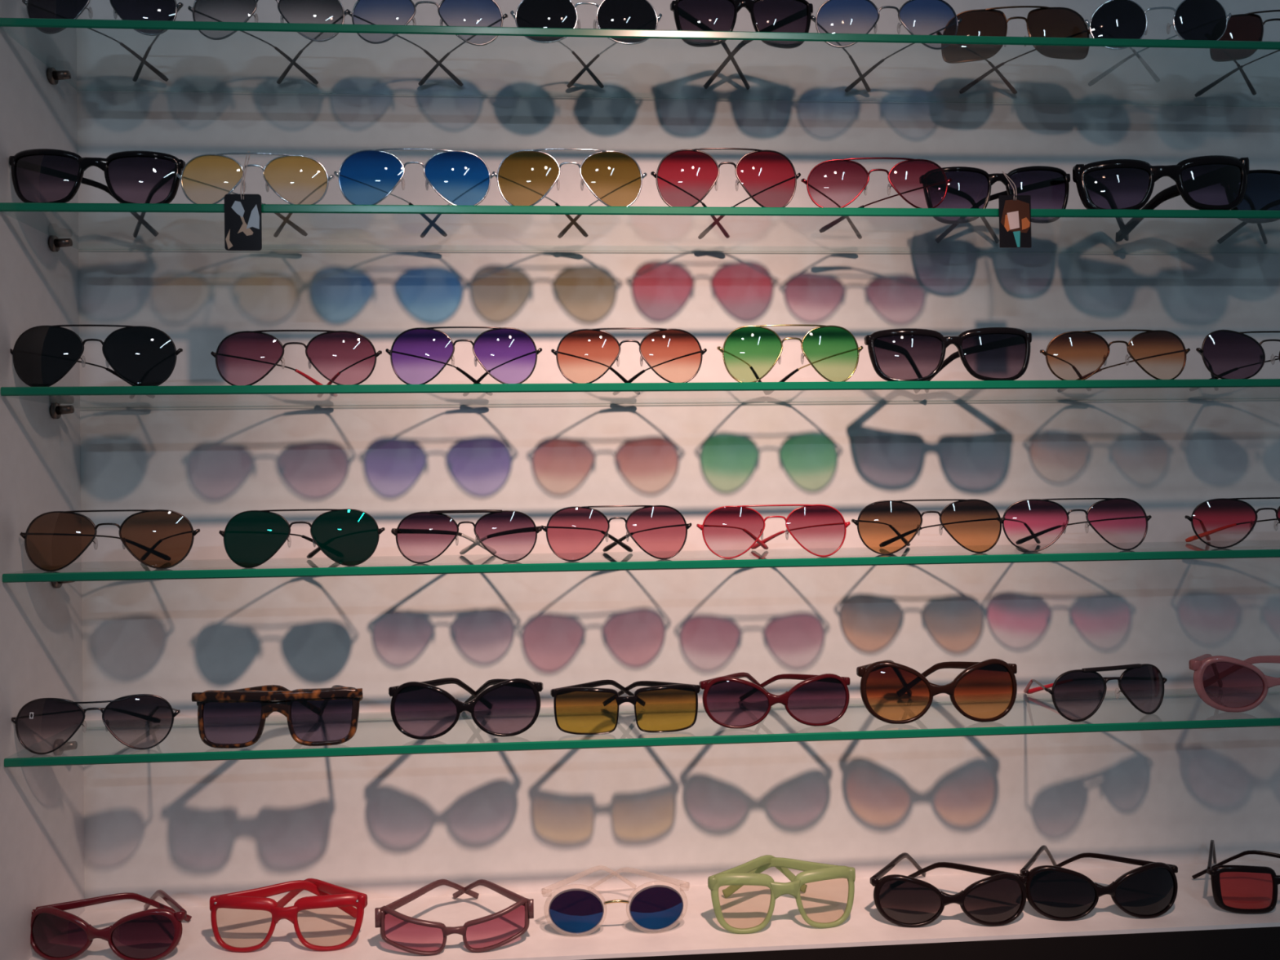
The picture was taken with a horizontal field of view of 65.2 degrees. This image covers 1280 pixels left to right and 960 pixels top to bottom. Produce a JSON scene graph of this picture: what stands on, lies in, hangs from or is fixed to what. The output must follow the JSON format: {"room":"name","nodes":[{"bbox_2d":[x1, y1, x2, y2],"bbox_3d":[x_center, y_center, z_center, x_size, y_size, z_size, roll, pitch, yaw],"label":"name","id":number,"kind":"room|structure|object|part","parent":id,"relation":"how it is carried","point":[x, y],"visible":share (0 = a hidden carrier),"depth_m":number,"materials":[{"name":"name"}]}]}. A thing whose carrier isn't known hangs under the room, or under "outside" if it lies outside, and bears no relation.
{"room":"shop","nodes":[
{"label":"shop","id":0,"kind":"room"},
{"bbox_2d":[0,0,84,959],"bbox_3d":[-0.584,-0.066,0.947,0.020,1.220,0.178,-1,0,-4],"label":"wall","id":1,"kind":"structure","parent":0,"point":[42,808],"depth_m":0.94,"materials":[{"name":"white paint"}]},
{"bbox_2d":[46,66,71,84],"bbox_3d":[-0.572,-0.398,0.986,0.018,0.016,0.016,-1,0,-4],"label":"shelf bracket","id":2,"kind":"object","parent":1,"relation":"attached to","point":[54,76],"visible":1,"depth_m":0.98,"materials":[{"name":"metal"}]},
{"bbox_2d":[48,235,72,251],"bbox_3d":[-0.569,-0.233,0.985,0.018,0.016,0.016,-1,0,-4],"label":"shelf bracket","id":3,"kind":"object","parent":1,"relation":"attached to","point":[55,243],"visible":1,"depth_m":0.98,"materials":[{"name":"metal"}]},
{"bbox_2d":[49,404,74,418],"bbox_3d":[-0.567,-0.068,0.983,0.018,0.016,0.016,-1,0,-4],"label":"shelf bracket","id":4,"kind":"object","parent":1,"relation":"attached to","point":[55,411],"visible":0.98,"depth_m":0.98,"materials":[{"name":"metal"}]},
{"bbox_2d":[51,581,75,588],"bbox_3d":[-0.565,0.098,0.982,0.018,0.016,0.016,-1,0,-4],"label":"shelf bracket","id":5,"kind":"object","parent":1,"relation":"attached to","point":[55,584],"visible":0.33,"depth_m":0.98,"materials":[{"name":"metal"}]},
{"bbox_2d":[53,738,77,755],"bbox_3d":[-0.562,0.262,0.981,0.018,0.016,0.016,-1,0,-4],"label":"shelf bracket","id":6,"kind":"object","parent":1,"relation":"attached to","point":[69,745],"visible":0.91,"depth_m":0.98,"materials":[{"name":"metal"}]},
{"bbox_2d":[29,860,1279,959],"bbox_3d":[0.130,0.437,1.007,1.400,0.004,0.150,-1,0,-4],"label":"shelf","id":7,"kind":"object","parent":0,"point":[697,931],"depth_m":0.97,"materials":[{"name":"white laminate"}]},
{"bbox_2d":[30,889,191,959],"bbox_3d":[-0.494,0.419,0.974,0.153,0.047,0.116,-1,0,4],"label":"sunglasses","id":8,"kind":"object","parent":7,"relation":"on","point":[56,934],"visible":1,"depth_m":0.92,"materials":[{"name":"red plastic"}]},
{"bbox_2d":[209,878,367,952],"bbox_3d":[-0.333,0.416,0.979,0.150,0.050,0.094,-1,0,0],"label":"eyeglasses","id":9,"kind":"object","parent":7,"relation":"on","point":[328,895],"visible":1,"depth_m":0.94,"materials":[{"name":"red plastic"}]},
{"bbox_2d":[374,879,533,955],"bbox_3d":[-0.178,0.418,0.987,0.146,0.042,0.130,-1,0,-6],"label":"sunglasses","id":10,"kind":"object","parent":7,"relation":"on","point":[387,916],"visible":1,"depth_m":0.93,"materials":[{"name":"pink plastic"}]},
{"bbox_2d":[548,884,683,933],"bbox_3d":[-0.026,0.412,1.011,0.144,0.050,0.112,-1,0,-4],"label":"sunglasses","id":11,"kind":"object","parent":7,"relation":"on","point":[655,907],"visible":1,"depth_m":0.96,"materials":[{"name":"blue glass"}]},
{"bbox_2d":[707,854,855,933],"bbox_3d":[0.136,0.407,1.005,0.148,0.056,0.089,-1,0,-7],"label":"eyeglasses","id":12,"kind":"object","parent":7,"relation":"on","point":[748,873],"visible":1,"depth_m":0.97,"materials":[{"name":"plastic"}]},
{"bbox_2d":[581,926,1279,959],"bbox_3d":[0.131,0.487,1.007,1.400,0.096,0.150,-1,0,-4],"label":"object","id":13,"kind":"structure","parent":7,"relation":"attached to","point":[1255,943],"depth_m":0.95,"materials":[{"name":"black"}]},
{"bbox_2d":[870,852,1026,927],"bbox_3d":[0.291,0.408,1.000,0.132,0.048,0.135,-1,-1,-32],"label":"sunglasses","id":14,"kind":"object","parent":7,"relation":"on","point":[998,899],"visible":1,"depth_m":0.97,"materials":[{"name":"black plastic"}]},
{"bbox_2d":[1020,844,1177,920],"bbox_3d":[0.444,0.405,1.009,0.133,0.052,0.135,0,-1,-36],"label":"sunglasses","id":15,"kind":"object","parent":7,"relation":"on","point":[1148,891],"visible":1,"depth_m":0.98,"materials":[{"name":"black plastic"}]},
{"bbox_2d":[1191,840,1279,914],"bbox_3d":[0.637,0.405,1.050,0.146,0.046,0.129,-1,0,-2],"label":"sunglasses","id":16,"kind":"object","parent":7,"relation":"on","point":[1238,889],"visible":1,"depth_m":0.99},
{"bbox_3d":[0.639,0.404,0.994,0.146,0.046,0.016,-1,0,-2],"label":"frame","id":17,"kind":"part","parent":16,"relation":"part of","materials":[{"name":"black plastic"}]},
{"bbox_2d":[76,0,1279,911],"bbox_3d":[0.117,-0.074,1.095,1.440,1.220,0.018,-1,0,-4],"label":"wall","id":18,"kind":"structure","parent":0,"point":[375,826],"depth_m":1.08,"materials":[{"name":"white paint"}]},
{"bbox_2d":[0,17,1279,106],"bbox_3d":[0.118,-0.417,1.014,1.397,0.008,0.146,-1,0,-4],"label":"glass shelf","id":19,"kind":"object","parent":18,"relation":"attached to","point":[4,22],"visible":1,"depth_m":0.94,"materials":[{"name":"glass"}]},
{"bbox_2d":[22,0,183,81],"bbox_3d":[-0.505,-0.439,0.982,0.145,0.052,0.117,-1,0,-4],"label":"sunglasses","id":20,"kind":"object","parent":19,"relation":"on","point":[128,10],"visible":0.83,"depth_m":0.93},
{"bbox_2d":[187,0,350,84],"bbox_3d":[-0.356,-0.441,0.996,0.151,0.052,0.112,-1,0,-4],"label":"sunglasses","id":21,"kind":"object","parent":19,"relation":"on","point":[335,6],"visible":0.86,"depth_m":0.94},
{"bbox_2d":[347,0,507,86],"bbox_3d":[-0.208,-0.443,1.008,0.153,0.052,0.109,-1,0,-4],"label":"sunglasses","id":22,"kind":"object","parent":19,"relation":"on","point":[488,5],"visible":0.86,"depth_m":0.96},
{"bbox_2d":[510,0,662,88],"bbox_3d":[-0.055,-0.445,1.015,0.147,0.051,0.114,-1,0,-4],"label":"sunglasses","id":23,"kind":"object","parent":19,"relation":"on","point":[611,14],"visible":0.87,"depth_m":0.96,"materials":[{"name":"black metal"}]},
{"bbox_2d":[670,0,813,89],"bbox_3d":[0.097,-0.447,1.026,0.142,0.051,0.114,-1,0,-4],"label":"sunglasses","id":24,"kind":"object","parent":19,"relation":"on","point":[766,15],"visible":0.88,"depth_m":0.97,"materials":[{"name":"black plastic"}]},
{"bbox_3d":[0.101,-0.447,0.976,0.142,0.051,0.015,-1,0,-4],"label":"frame","id":25,"kind":"part","parent":24,"relation":"part of","materials":[{"name":"black plastic"}]},
{"bbox_2d":[810,0,962,92],"bbox_3d":[0.240,-0.449,1.035,0.153,0.052,0.118,-1,0,-4],"label":"sunglasses","id":26,"kind":"object","parent":19,"relation":"on","point":[941,7],"visible":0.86,"depth_m":0.98,"materials":[{"name":"blue glass"}]},
{"bbox_2d":[936,5,1089,94],"bbox_3d":[0.384,-0.451,1.058,0.158,0.053,0.099,-1,0,2],"label":"sunglasses","id":27,"kind":"object","parent":19,"relation":"on","point":[1042,21],"visible":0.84,"depth_m":1.01,"materials":[{"name":"brown metal"}]},
{"bbox_2d":[1083,0,1231,62],"bbox_3d":[0.517,-0.452,1.034,0.142,0.051,0.099,-1,0,4],"label":"sunglasses","id":28,"kind":"object","parent":19,"relation":"on","point":[1193,20],"visible":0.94,"depth_m":0.99,"materials":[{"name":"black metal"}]},
{"bbox_2d":[1194,9,1279,97],"bbox_3d":[0.650,-0.452,1.066,0.130,0.047,0.109,-1,0,6],"label":"sunglasses","id":29,"kind":"object","parent":19,"relation":"on","point":[1248,26],"visible":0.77,"depth_m":1.02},
{"bbox_2d":[0,202,1279,253],"bbox_3d":[0.121,-0.252,1.013,1.397,0.008,0.146,-1,0,-4],"label":"glass shelf","id":30,"kind":"object","parent":18,"relation":"attached to","point":[4,206],"visible":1,"depth_m":0.94,"materials":[{"name":"green glass"}]},
{"bbox_2d":[8,148,185,237],"bbox_3d":[-0.503,-0.274,0.966,0.154,0.052,0.123,-1,0,-6],"label":"sunglasses","id":31,"kind":"object","parent":30,"relation":"on","point":[151,172],"visible":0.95,"depth_m":0.91,"materials":[{"name":"black plastic"}]},
{"bbox_3d":[-0.497,-0.275,0.913,0.154,0.052,0.016,-1,0,-6],"label":"frame","id":32,"kind":"part","parent":31,"relation":"part of","materials":[{"name":"black plastic"}]},
{"bbox_2d":[176,152,334,237],"bbox_3d":[-0.358,-0.274,0.972,0.142,0.049,0.120,-1,0,-4],"label":"sunglasses","id":33,"kind":"object","parent":30,"relation":"on","point":[286,220],"visible":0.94,"depth_m":0.92,"materials":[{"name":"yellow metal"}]},
{"bbox_2d":[224,151,262,250],"bbox_3d":[-0.359,-0.255,0.911,0.032,0.097,0.023,-1,0,-4],"label":"tag","id":34,"kind":"object","parent":33,"relation":"hanging from","point":[242,212],"visible":1,"depth_m":0.90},
{"bbox_2d":[226,229,232,248],"bbox_3d":[-0.370,-0.217,0.900,0.006,0.018,0.001,-1,0,-4],"label":"print","id":35,"kind":"object","parent":34,"relation":"attached to","point":[228,232],"depth_m":0.90},
{"bbox_2d":[231,200,244,217],"bbox_3d":[-0.362,-0.244,0.901,0.012,0.015,0.001,-1,0,-4],"label":"print","id":36,"kind":"object","parent":34,"relation":"attached to","point":[237,206],"depth_m":0.90},
{"bbox_2d":[237,216,253,235],"bbox_3d":[-0.356,-0.230,0.901,0.014,0.019,0.001,-1,0,-4],"label":"print","id":37,"kind":"object","parent":34,"relation":"attached to","point":[245,224],"depth_m":0.90},
{"bbox_2d":[246,204,259,229],"bbox_3d":[-0.349,-0.237,0.902,0.012,0.022,0.001,-1,0,-4],"label":"print","id":38,"kind":"object","parent":34,"relation":"attached to","point":[252,211],"depth_m":0.90},
{"bbox_2d":[333,147,493,237],"bbox_3d":[-0.213,-0.279,0.982,0.150,0.054,0.121,-1,0,-4],"label":"sunglasses","id":39,"kind":"object","parent":30,"relation":"on","point":[366,166],"visible":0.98,"depth_m":0.93,"materials":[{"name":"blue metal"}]},
{"bbox_2d":[492,148,647,238],"bbox_3d":[-0.069,-0.281,0.992,0.146,0.056,0.120,-1,0,-4],"label":"sunglasses","id":40,"kind":"object","parent":30,"relation":"on","point":[526,168],"visible":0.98,"depth_m":0.94,"materials":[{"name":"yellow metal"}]},
{"bbox_2d":[650,147,800,239],"bbox_3d":[0.079,-0.284,1.004,0.145,0.058,0.120,-1,0,-4],"label":"sunglasses","id":41,"kind":"object","parent":30,"relation":"on","point":[684,177],"visible":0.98,"depth_m":0.95,"materials":[{"name":"red glass"}]},
{"bbox_2d":[800,157,951,239],"bbox_3d":[0.226,-0.282,1.012,0.146,0.049,0.121,-1,0,-2],"label":"sunglasses","id":42,"kind":"object","parent":30,"relation":"on","point":[925,173],"visible":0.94,"depth_m":0.95,"materials":[{"name":"glass"}]},
{"bbox_2d":[922,165,1070,243],"bbox_3d":[0.362,-0.288,1.054,0.155,0.058,0.099,-1,0,-1],"label":"sunglasses","id":43,"kind":"object","parent":30,"relation":"on","point":[1047,187],"visible":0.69,"depth_m":1.01,"materials":[{"name":"black plastic"}]},
{"bbox_2d":[998,170,1031,248],"bbox_3d":[0.356,-0.264,0.971,0.031,0.086,0.044,-1,0,-4],"label":"tag","id":44,"kind":"object","parent":43,"relation":"hanging from","point":[1015,211],"visible":1,"depth_m":0.95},
{"bbox_2d":[1004,214,1009,231],"bbox_3d":[0.350,-0.245,0.952,0.007,0.018,0.001,-1,0,-4],"label":"print","id":45,"kind":"object","parent":44,"relation":"attached to","point":[1006,217],"depth_m":0.95},
{"bbox_2d":[1007,211,1019,229],"bbox_3d":[0.355,-0.247,0.952,0.012,0.018,0.001,-1,0,-4],"label":"print","id":46,"kind":"object","parent":44,"relation":"attached to","point":[1013,217],"depth_m":0.95},
{"bbox_2d":[1000,199,1030,232],"bbox_3d":[0.357,-0.251,0.952,0.029,0.032,0.001,-1,0,-4],"label":"print","id":47,"kind":"object","parent":44,"relation":"attached to","point":[1015,213],"depth_m":0.95},
{"bbox_2d":[1013,231,1020,247],"bbox_3d":[0.359,-0.230,0.952,0.007,0.016,0.001,-1,0,-4],"label":"print","id":48,"kind":"object","parent":44,"relation":"attached to","point":[1016,234],"depth_m":0.95},
{"bbox_2d":[1021,217,1030,229],"bbox_3d":[0.368,-0.244,0.953,0.008,0.012,0.001,-1,0,-4],"label":"print","id":49,"kind":"object","parent":44,"relation":"on","point":[1025,221],"depth_m":0.95},
{"bbox_2d":[1072,155,1248,242],"bbox_3d":[0.528,-0.289,1.004,0.135,0.055,0.140,-1,-1,42],"label":"sunglasses","id":50,"kind":"object","parent":30,"relation":"on","point":[1211,182],"visible":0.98,"depth_m":0.98,"materials":[{"name":"black plastic"}]},
{"bbox_3d":[0.515,-0.289,0.985,0.167,0.055,0.018,-1,0,5],"label":"frame","id":51,"kind":"part","parent":50,"relation":"part of","materials":[{"name":"black plastic"}]},
{"bbox_2d":[1217,169,1279,244],"bbox_3d":[0.678,-0.291,1.072,0.163,0.054,0.101,-1,0,-4],"label":"sunglasses","id":52,"kind":"object","parent":30,"relation":"on","point":[1263,188],"visible":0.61,"depth_m":1.02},
{"bbox_3d":[0.681,-0.291,1.031,0.163,0.054,0.016,-1,0,-4],"label":"frame","id":53,"kind":"part","parent":52,"relation":"part of","materials":[{"name":"black plastic"}]},
{"bbox_2d":[0,378,1279,408],"bbox_3d":[0.123,-0.087,1.011,1.397,0.008,0.146,-1,0,-4],"label":"glass shelf","id":54,"kind":"object","parent":18,"relation":"attached to","point":[712,393],"visible":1,"depth_m":0.96,"materials":[{"name":"glass"}]},
{"bbox_2d":[9,324,182,386],"bbox_3d":[-0.506,-0.112,0.968,0.151,0.058,0.122,-1,0,-7],"label":"sunglasses","id":55,"kind":"object","parent":54,"relation":"on","point":[42,355],"visible":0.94,"depth_m":0.91,"materials":[{"name":"black glass"}]},
{"bbox_2d":[210,329,382,385],"bbox_3d":[-0.323,-0.112,0.981,0.156,0.053,0.122,-1,0,-4],"label":"sunglasses","id":56,"kind":"object","parent":54,"relation":"on","point":[246,346],"visible":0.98,"depth_m":0.92,"materials":[{"name":"glass"}]},
{"bbox_2d":[385,326,542,384],"bbox_3d":[-0.169,-0.115,0.991,0.146,0.055,0.121,-1,0,-4],"label":"sunglasses","id":57,"kind":"object","parent":54,"relation":"on","point":[430,344],"visible":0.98,"depth_m":0.93,"materials":[{"name":"purple glass"}]},
{"bbox_2d":[551,327,706,383],"bbox_3d":[-0.013,-0.116,1.002,0.149,0.054,0.121,-1,0,-4],"label":"sunglasses","id":58,"kind":"object","parent":54,"relation":"on","point":[663,340],"visible":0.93,"depth_m":0.95,"materials":[{"name":"orange glass"}]},
{"bbox_2d":[716,324,862,382],"bbox_3d":[0.141,-0.120,1.017,0.143,0.057,0.130,-1,0,-4],"label":"sunglasses","id":59,"kind":"object","parent":54,"relation":"on","point":[826,342],"visible":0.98,"depth_m":0.96,"materials":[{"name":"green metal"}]},
{"bbox_2d":[864,327,1031,381],"bbox_3d":[0.315,-0.121,0.998,0.135,0.054,0.142,-1,-1,36],"label":"sunglasses","id":60,"kind":"object","parent":54,"relation":"on","point":[987,353],"visible":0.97,"depth_m":0.97,"materials":[{"name":"black plastic"}]},
{"bbox_2d":[1040,329,1190,380],"bbox_3d":[0.470,-0.122,1.041,0.150,0.051,0.121,-1,0,-1],"label":"sunglasses","id":61,"kind":"object","parent":54,"relation":"on","point":[1150,339],"visible":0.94,"depth_m":0.98,"materials":[{"name":"brown glass"}]},
{"bbox_2d":[1195,329,1279,379],"bbox_3d":[0.624,-0.124,1.050,0.147,0.052,0.121,-1,0,-4],"label":"sunglasses","id":62,"kind":"object","parent":54,"relation":"on","point":[1225,353],"visible":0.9,"depth_m":0.99,"materials":[{"name":"glass"}]},
{"bbox_2d":[2,539,1279,582],"bbox_3d":[0.125,0.079,1.010,1.397,0.008,0.146,-1,0,-4],"label":"glass shelf","id":63,"kind":"object","parent":18,"relation":"attached to","point":[1001,553],"visible":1,"depth_m":0.95,"materials":[{"name":"green glass"}]},
{"bbox_2d":[19,509,199,571],"bbox_3d":[-0.494,0.056,0.970,0.157,0.055,0.120,-1,0,-7],"label":"sunglasses","id":64,"kind":"object","parent":63,"relation":"on","point":[158,539],"visible":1,"depth_m":0.91,"materials":[{"name":"brown glass"}]},
{"bbox_2d":[218,508,385,568],"bbox_3d":[-0.317,0.054,0.977,0.151,0.053,0.119,-1,0,-4],"label":"sunglasses","id":65,"kind":"object","parent":63,"relation":"on","point":[347,536],"visible":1,"depth_m":0.92,"materials":[{"name":"green glass"}]},
{"bbox_2d":[391,509,542,563],"bbox_3d":[-0.168,0.054,1.001,0.143,0.050,0.118,-1,0,-4],"label":"sunglasses","id":66,"kind":"object","parent":63,"relation":"on","point":[496,524],"visible":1,"depth_m":0.95,"materials":[{"name":"pink glass"}]},
{"bbox_2d":[540,505,691,561],"bbox_3d":[-0.027,0.051,1.007,0.145,0.052,0.127,-1,0,-6],"label":"sunglasses","id":67,"kind":"object","parent":63,"relation":"on","point":[647,520],"visible":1,"depth_m":0.95,"materials":[{"name":"pink glass"}]},
{"bbox_2d":[696,504,850,558],"bbox_3d":[0.125,0.049,1.014,0.150,0.051,0.128,-1,0,-4],"label":"sunglasses","id":68,"kind":"object","parent":63,"relation":"on","point":[732,518],"visible":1,"depth_m":0.95,"materials":[{"name":"pink glass"}]},
{"bbox_2d":[851,498,1005,554],"bbox_3d":[0.283,0.046,1.033,0.153,0.053,0.120,-1,0,-2],"label":"sunglasses","id":69,"kind":"object","parent":63,"relation":"on","point":[972,515],"visible":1,"depth_m":0.98,"materials":[{"name":"brown glass"}]},
{"bbox_2d":[1001,497,1151,551],"bbox_3d":[0.431,0.044,1.043,0.156,0.052,0.120,-1,0,-2],"label":"sunglasses","id":70,"kind":"object","parent":63,"relation":"on","point":[1030,508],"visible":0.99,"depth_m":0.99,"materials":[{"name":"pink glass"}]},
{"bbox_2d":[1184,497,1279,548],"bbox_3d":[0.615,0.043,1.027,0.132,0.050,0.132,0,-1,-34],"label":"sunglasses","id":71,"kind":"object","parent":63,"relation":"on","point":[1235,511],"visible":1,"depth_m":1.00,"materials":[{"name":"glass"}]},
{"bbox_2d":[4,691,1279,767],"bbox_3d":[0.128,0.242,1.009,1.397,0.008,0.146,-1,0,-4],"label":"glass shelf","id":72,"kind":"object","parent":18,"relation":"attached to","point":[1226,723],"visible":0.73,"depth_m":0.93,"materials":[{"name":"green glass"}]},
{"bbox_2d":[11,693,180,754],"bbox_3d":[-0.504,0.222,0.968,0.145,0.050,0.133,-1,0,-8],"label":"sunglasses","id":73,"kind":"object","parent":72,"relation":"on","point":[139,710],"visible":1,"depth_m":0.91,"materials":[{"name":"black glass"}]},
{"bbox_2d":[191,684,362,748],"bbox_3d":[-0.336,0.219,0.978,0.154,0.051,0.138,-1,0,-3],"label":"sunglasses","id":74,"kind":"object","parent":72,"relation":"on","point":[317,717],"visible":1,"depth_m":0.91,"materials":[{"name":"brown plastic"}]},
{"bbox_2d":[388,677,542,739],"bbox_3d":[-0.169,0.216,0.997,0.146,0.053,0.125,-1,0,-5],"label":"sunglasses","id":75,"kind":"object","parent":72,"relation":"on","point":[515,698],"visible":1,"depth_m":0.94,"materials":[{"name":"black plastic"}]},
{"bbox_2d":[550,679,700,734],"bbox_3d":[-0.017,0.218,1.005,0.144,0.044,0.121,-1,0,-4],"label":"sunglasses","id":76,"kind":"object","parent":72,"relation":"on","point":[583,700],"visible":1,"depth_m":0.95,"materials":[{"name":"glass"}]},
{"bbox_2d":[698,671,850,728],"bbox_3d":[0.129,0.214,1.020,0.149,0.049,0.120,-1,0,-4],"label":"sunglasses","id":77,"kind":"object","parent":72,"relation":"on","point":[731,701],"visible":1,"depth_m":0.96,"materials":[{"name":"plastic"}]},
{"bbox_2d":[856,658,1017,724],"bbox_3d":[0.291,0.206,1.030,0.160,0.060,0.126,-1,0,-2],"label":"sunglasses","id":78,"kind":"object","parent":72,"relation":"on","point":[884,681],"visible":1,"depth_m":0.97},
{"bbox_2d":[1023,663,1167,721],"bbox_3d":[0.446,0.209,1.040,0.147,0.051,0.130,-1,0,-18],"label":"sunglasses","id":79,"kind":"object","parent":72,"relation":"on","point":[1086,686],"visible":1,"depth_m":0.98,"materials":[{"name":"black glass"}]},
{"bbox_2d":[1188,653,1279,712],"bbox_3d":[0.637,0.204,1.056,0.162,0.055,0.122,-1,0,0],"label":"sunglasses","id":80,"kind":"object","parent":72,"relation":"on","point":[1219,673],"visible":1,"depth_m":1.00,"materials":[{"name":"pink plastic"}]}
]}

